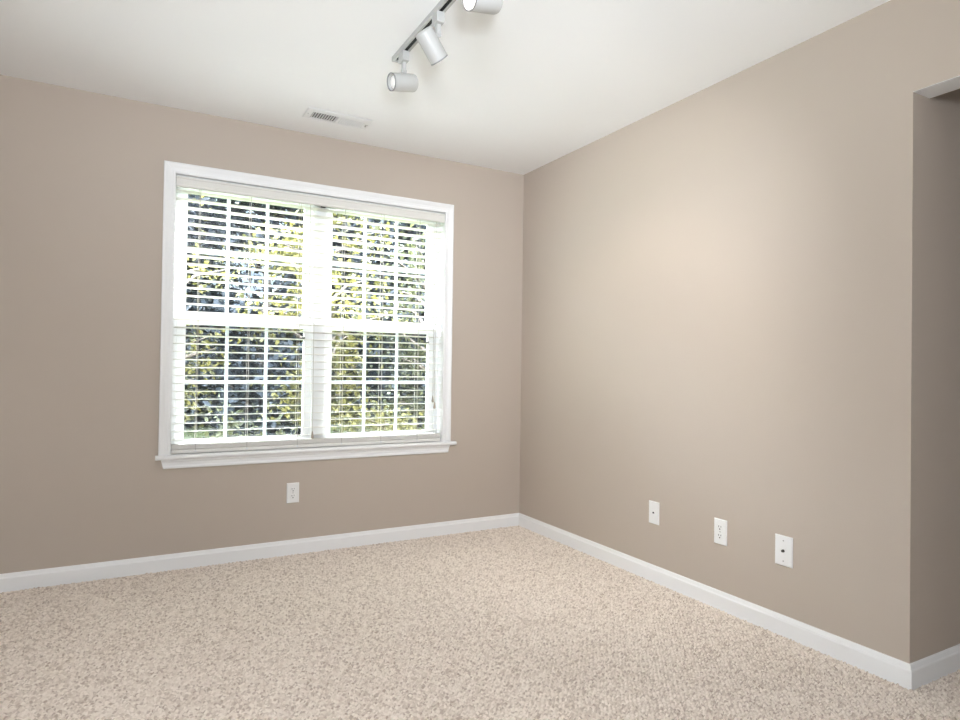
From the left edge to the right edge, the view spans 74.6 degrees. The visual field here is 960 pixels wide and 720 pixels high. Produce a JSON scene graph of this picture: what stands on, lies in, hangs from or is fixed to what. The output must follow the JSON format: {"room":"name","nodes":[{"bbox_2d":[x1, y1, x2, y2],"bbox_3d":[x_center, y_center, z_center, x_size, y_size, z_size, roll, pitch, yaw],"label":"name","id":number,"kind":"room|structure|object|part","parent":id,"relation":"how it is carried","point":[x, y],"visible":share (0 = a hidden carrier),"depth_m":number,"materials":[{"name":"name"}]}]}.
{"room":"empty room","nodes":[
{"label":"empty room","id":0,"kind":"room"},
{"bbox_2d":[0,75,523,573],"bbox_3d":[-1.780,-0.066,3.328,4.857,2.540,0.160,1,-1,-29],"label":"wall","id":1,"kind":"structure","parent":0,"point":[82,481],"depth_m":3.26,"materials":[{"name":"beige paint"}]},
{"bbox_2d":[0,513,518,592],"bbox_3d":[-1.735,1.061,3.249,4.600,0.085,0.014,1,-1,-29],"label":"baseboard","id":2,"kind":"structure","parent":1,"relation":"attached to","point":[14,581],"depth_m":3.46,"materials":[{"name":"white paint"}]},
{"bbox_2d":[286,482,298,502],"bbox_3d":[-1.075,0.764,3.620,0.070,0.114,0.008,1,-1,-29],"label":"electrical outlet","id":3,"kind":"object","parent":1,"relation":"attached to","point":[292,496],"visible":1,"depth_m":3.62,"materials":[{"name":"white plastic"}]},
{"bbox_2d":[155,160,456,468],"bbox_3d":[-0.957,-0.221,3.781,1.746,1.616,0.219,1,-1,-29],"label":"window","id":4,"kind":"structure","parent":1,"relation":"in","point":[443,376],"depth_m":3.75,"materials":[{"name":"white paint"}]},
{"bbox_3d":[-1.334,0.130,3.593,0.727,0.723,0.032,1,-1,-29],"label":"sash","id":5,"kind":"part","parent":4,"relation":"part of","materials":[{"name":"white plastic"}]},
{"bbox_2d":[185,326,302,436],"bbox_3d":[-1.336,0.126,3.598,0.639,0.631,0.005,1,-1,-29],"label":"grille","id":6,"kind":"object","parent":4,"relation":"attached to","point":[225,380],"depth_m":3.64,"materials":[{"name":"white plastic"}]},
{"bbox_3d":[-1.340,-0.591,3.631,0.727,0.740,0.026,1,-1,-29],"label":"sash","id":7,"kind":"part","parent":4,"relation":"part of","materials":[{"name":"white plastic"}]},
{"bbox_2d":[187,199,303,314],"bbox_3d":[-1.341,-0.597,3.633,0.639,0.668,0.005,1,-1,-29],"label":"grille","id":8,"kind":"object","parent":4,"relation":"attached to","point":[228,255],"depth_m":3.65,"materials":[{"name":"white plastic"}]},
{"bbox_3d":[-0.944,0.526,3.730,1.746,0.023,0.122,1,-1,-29],"label":"sill","id":9,"kind":"part","parent":4,"relation":"part of","materials":[{"name":"white paint"}]},
{"bbox_2d":[171,175,444,453],"bbox_3d":[-0.944,-0.229,3.737,1.576,1.482,0.068,1,-1,-29],"label":"blind","id":10,"kind":"object","parent":4,"relation":"attached to","point":[201,184],"visible":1,"depth_m":3.68,"materials":[{"name":"white plastic"}]},
{"bbox_3d":[-1.530,-0.227,3.419,0.008,1.421,0.055,1,-1,-29],"label":"ladder cord","id":11,"kind":"part","parent":10,"relation":"part of","materials":[{"name":"white fabric"}]},
{"bbox_3d":[-1.301,-0.222,3.546,0.008,1.421,0.055,1,-1,-29],"label":"ladder cord","id":12,"kind":"part","parent":10,"relation":"part of","materials":[{"name":"white fabric"}]},
{"bbox_3d":[-1.059,-0.217,3.680,0.008,1.421,0.055,1,-1,-29],"label":"ladder cord","id":13,"kind":"part","parent":10,"relation":"part of","materials":[{"name":"white fabric"}]},
{"bbox_3d":[-0.958,0.501,3.733,1.570,0.021,0.050,1,-1,-29],"label":"rail","id":14,"kind":"part","parent":10,"relation":"part of","materials":[{"name":"white plastic"}]},
{"bbox_3d":[-0.986,-0.245,3.685,0.035,1.330,0.003,1,-1,-29],"label":"lift cord","id":15,"kind":"part","parent":10,"relation":"part of","materials":[{"name":"white fabric"}]},
{"bbox_3d":[-0.830,-0.212,3.808,0.008,1.421,0.055,1,-1,-29],"label":"ladder cord","id":16,"kind":"part","parent":10,"relation":"part of","materials":[{"name":"white fabric"}]},
{"bbox_3d":[-0.614,-0.208,3.928,0.008,1.421,0.055,1,-1,-29],"label":"ladder cord","id":17,"kind":"part","parent":10,"relation":"part of","materials":[{"name":"white fabric"}]},
{"bbox_3d":[-0.402,-0.203,4.045,0.008,1.421,0.055,1,-1,-29],"label":"ladder cord","id":18,"kind":"part","parent":10,"relation":"part of","materials":[{"name":"white fabric"}]},
{"bbox_3d":[-0.297,-0.331,4.068,0.004,1.130,0.003,1,-1,-29],"label":"lift cord","id":19,"kind":"part","parent":10,"relation":"part of","materials":[{"name":"white fabric"}]},
{"bbox_3d":[-0.287,-0.311,4.073,0.006,1.170,0.003,1,-1,-29],"label":"tilt cord","id":20,"kind":"part","parent":10,"relation":"part of","materials":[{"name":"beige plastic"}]},
{"bbox_3d":[-0.629,0.145,3.985,0.727,0.723,0.032,1,-1,-29],"label":"sash","id":21,"kind":"part","parent":4,"relation":"part of","materials":[{"name":"white plastic"}]},
{"bbox_2d":[331,332,426,431],"bbox_3d":[-0.631,0.141,3.990,0.639,0.631,0.005,1,-1,-29],"label":"grille","id":22,"kind":"object","parent":4,"relation":"attached to","point":[364,336],"depth_m":4.04,"materials":[{"name":"white plastic"}]},
{"bbox_2d":[332,217,426,320],"bbox_3d":[-0.635,-0.583,4.024,0.639,0.668,0.005,1,-1,-29],"label":"grille","id":23,"kind":"object","parent":4,"relation":"attached to","point":[364,268],"depth_m":4.07,"materials":[{"name":"white plastic"}]},
{"bbox_3d":[-0.634,-0.577,4.023,0.727,0.740,0.026,1,-1,-29],"label":"sash","id":24,"kind":"part","parent":4,"relation":"part of","materials":[{"name":"white plastic"}]},
{"bbox_2d":[0,0,889,174],"bbox_3d":[0.262,-1.391,1.293,6.400,0.120,5.710,1,-1,-29],"label":"ceiling","id":25,"kind":"structure","parent":0,"point":[523,87],"depth_m":2.76,"materials":[{"name":"white paint"}]},
{"bbox_2d":[302,107,372,128],"bbox_3d":[-0.773,-1.313,3.432,0.356,0.015,0.140,1,-1,-29],"label":"ceiling vent","id":26,"kind":"object","parent":25,"relation":"in","point":[313,113],"visible":1,"depth_m":3.42,"materials":[{"name":"white metal"}]},
{"bbox_2d":[392,0,455,62],"bbox_3d":[0.042,-1.309,2.040,0.067,0.032,1.654,1,-1,-29],"label":"track","id":27,"kind":"object","parent":25,"relation":"attached to","point":[410,43],"visible":0.58,"depth_m":2.48,"materials":[{"name":"grey metal"}]},
{"bbox_2d":[387,50,418,91],"bbox_3d":[-0.326,-1.217,2.670,0.129,0.178,0.074,1,-1,-36],"label":"track spotlight","id":28,"kind":"object","parent":27,"relation":"attached to","point":[403,81],"visible":1,"depth_m":2.65,"materials":[{"name":"white metal"}]},
{"bbox_3d":[-0.351,-1.168,2.651,0.042,0.054,0.055,1,-1,-29],"label":"bulb","id":29,"kind":"part","parent":28,"relation":"part of","materials":[{"name":"white glass"}]},
{"bbox_3d":[-0.323,-1.243,2.672,0.016,0.040,0.020,1,-1,-29],"label":"stem","id":30,"kind":"part","parent":28,"relation":"part of","materials":[{"name":"white metal"}]},
{"bbox_2d":[416,10,447,65],"bbox_3d":[-0.178,-1.213,2.375,0.083,0.188,0.130,0,-1,44],"label":"track spotlight","id":31,"kind":"object","parent":27,"relation":"attached to","point":[428,39],"visible":1,"depth_m":2.35,"materials":[{"name":"white metal"}]},
{"bbox_3d":[-0.158,-1.244,2.374,0.016,0.040,0.020,1,-1,-29],"label":"stem","id":32,"kind":"part","parent":31,"relation":"part of","materials":[{"name":"white metal"}]},
{"bbox_2d":[462,0,502,14],"bbox_3d":[0.011,-1.219,2.066,0.130,0.179,0.074,1,-1,-37],"label":"track spotlight","id":33,"kind":"object","parent":27,"relation":"attached to","point":[492,7],"visible":1,"depth_m":2.05,"materials":[{"name":"white metal"}]},
{"bbox_3d":[-0.014,-1.170,2.046,0.043,0.054,0.054,1,-1,-29],"label":"bulb","id":34,"kind":"part","parent":33,"relation":"part of","materials":[{"name":"white glass"}]},
{"bbox_2d":[0,525,959,719],"bbox_3d":[0.228,1.108,1.259,6.100,0.015,5.400,1,-1,-29],"label":"floor","id":35,"kind":"structure","parent":0,"point":[518,622],"depth_m":2.43,"materials":[{"name":"carpet"}]},
{"bbox_2d":[519,0,959,663],"bbox_3d":[1.646,-0.032,2.051,0.107,2.540,5.400,1,-1,-29],"label":"wall","id":36,"kind":"structure","parent":0,"point":[725,288],"depth_m":2.72,"materials":[{"name":"beige paint"}]},
{"bbox_2d":[649,500,658,524],"bbox_3d":[0.897,0.788,3.250,0.008,0.114,0.070,1,-1,-29],"label":"phone jack","id":37,"kind":"object","parent":36,"relation":"attached to","point":[653,506],"visible":1,"depth_m":3.25,"materials":[{"name":"white plastic"}]},
{"bbox_2d":[518,513,911,689],"bbox_3d":[0.877,1.099,3.268,0.014,0.085,2.518,1,-1,-29],"label":"baseboard","id":38,"kind":"structure","parent":36,"relation":"attached to","point":[889,668],"depth_m":2.74,"materials":[{"name":"white paint"}]},
{"bbox_2d":[714,517,726,545],"bbox_3d":[1.101,0.786,2.884,0.008,0.114,0.070,1,-1,-29],"label":"electrical outlet","id":39,"kind":"object","parent":36,"relation":"attached to","point":[720,525],"visible":1,"depth_m":2.88,"materials":[{"name":"white plastic"}]},
{"bbox_2d":[717,524,722,530],"bbox_3d":[1.099,0.767,2.883,0.003,0.027,0.034,1,-1,-29],"label":"receptacle","id":40,"kind":"object","parent":39,"relation":"attached to","point":[719,526],"depth_m":2.88,"materials":[{"name":"white plastic"}]},
{"bbox_2d":[717,533,722,538],"bbox_3d":[1.098,0.806,2.882,0.003,0.027,0.034,1,-1,-29],"label":"receptacle","id":41,"kind":"object","parent":39,"relation":"attached to","point":[719,535],"depth_m":2.88,"materials":[{"name":"white plastic"}]},
{"bbox_2d":[775,533,792,568],"bbox_3d":[1.253,0.789,2.603,0.014,0.124,0.079,1,-1,-29],"label":"cable plate","id":42,"kind":"object","parent":36,"relation":"attached to","point":[783,544],"visible":1,"depth_m":2.60,"materials":[{"name":"white plastic"}]},
{"bbox_2d":[913,76,959,98],"bbox_3d":[1.795,-0.941,1.820,0.106,0.002,0.945,1,-1,-29],"label":"ceiling","id":43,"kind":"structure","parent":0,"point":[952,84],"depth_m":2.18,"materials":[{"name":"white paint"}]},
{"bbox_2d":[926,89,959,656],"bbox_3d":[2.180,-0.017,2.634,1.393,2.540,0.110,1,-1,-29],"label":"wall","id":44,"kind":"structure","parent":0,"point":[943,397],"depth_m":2.30,"materials":[{"name":"beige paint"}]},
{"bbox_2d":[910,644,959,689],"bbox_3d":[2.141,1.109,2.538,1.514,0.085,0.014,1,-1,-29],"label":"baseboard","id":45,"kind":"structure","parent":44,"relation":"attached to","point":[926,670],"depth_m":2.24,"materials":[{"name":"white paint"}]},
{"label":"outside","id":46,"kind":"structure","parent":0,"visible":0},
{"bbox_2d":[184,392,398,438],"bbox_3d":[-6.370,1.997,26.590,60.000,0.130,44.700,1,-1,-29],"label":"ground","id":47,"kind":"structure","parent":46,"point":[202,433],"depth_m":16.27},
{"bbox_2d":[184,194,257,430],"bbox_3d":[-4.234,-0.853,8.124,2.573,5.310,2.565,1,-1,-29],"label":"leafy tree","id":48,"kind":"object","parent":47,"relation":"on","point":[193,340],"visible":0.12,"depth_m":8.30,"materials":[{"name":"green plant"}]},
{"bbox_2d":[184,195,259,428],"bbox_3d":[-8.682,-3.972,17.152,5.155,11.744,5.204,1,-1,-29],"label":"evergreen tree","id":49,"kind":"object","parent":47,"relation":"on","point":[197,419],"visible":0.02,"depth_m":16.50,"materials":[{"name":"green plant"}]},
{"bbox_2d":[184,405,296,438],"bbox_3d":[-2.192,1.082,5.525,1.155,1.425,1.149,1,-1,-29],"label":"shrub","id":50,"kind":"object","parent":47,"relation":"on","point":[230,432],"visible":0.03,"depth_m":5.51,"materials":[{"name":"green plant"}]},
{"bbox_2d":[184,194,348,437],"bbox_3d":[-4.678,-2.871,14.096,3.669,9.498,3.676,0,-1,32],"label":"evergreen tree","id":51,"kind":"object","parent":47,"relation":"on","point":[256,390],"visible":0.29,"depth_m":13.40,"materials":[{"name":"green plant"}]},
{"bbox_2d":[235,210,407,425],"bbox_3d":[-1.905,-0.505,7.741,2.051,4.671,2.064,1,-1,-29],"label":"leafy tree","id":52,"kind":"object","parent":47,"relation":"on","point":[334,403],"visible":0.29,"depth_m":7.62,"materials":[{"name":"green plant"}]},
{"bbox_2d":[257,209,400,423],"bbox_3d":[-4.508,-3.792,20.046,5.094,11.565,5.191,1,-1,-12],"label":"evergreen tree","id":53,"kind":"object","parent":47,"relation":"on","point":[295,342],"visible":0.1,"depth_m":18.68,"materials":[{"name":"green plant"}]},
{"bbox_2d":[332,389,424,432],"bbox_3d":[-1.059,1.075,7.064,1.250,1.511,1.256,1,-1,-29],"label":"shrub","id":54,"kind":"object","parent":47,"relation":"on","point":[383,427],"visible":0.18,"depth_m":6.97,"materials":[{"name":"green plant"}]},
{"bbox_2d":[350,217,426,431],"bbox_3d":[-1.331,-2.426,15.634,3.720,8.737,3.682,1,-1,-12],"label":"evergreen tree","id":55,"kind":"object","parent":47,"relation":"on","point":[385,345],"visible":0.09,"depth_m":14.86,"materials":[{"name":"green plant"}]},
{"bbox_2d":[352,222,426,429],"bbox_3d":[-0.761,-0.641,9.785,2.420,5.012,2.416,1,-1,-36],"label":"leafy tree","id":56,"kind":"object","parent":47,"relation":"on","point":[409,366],"visible":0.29,"depth_m":9.72,"materials":[{"name":"green plant"}]}
]}

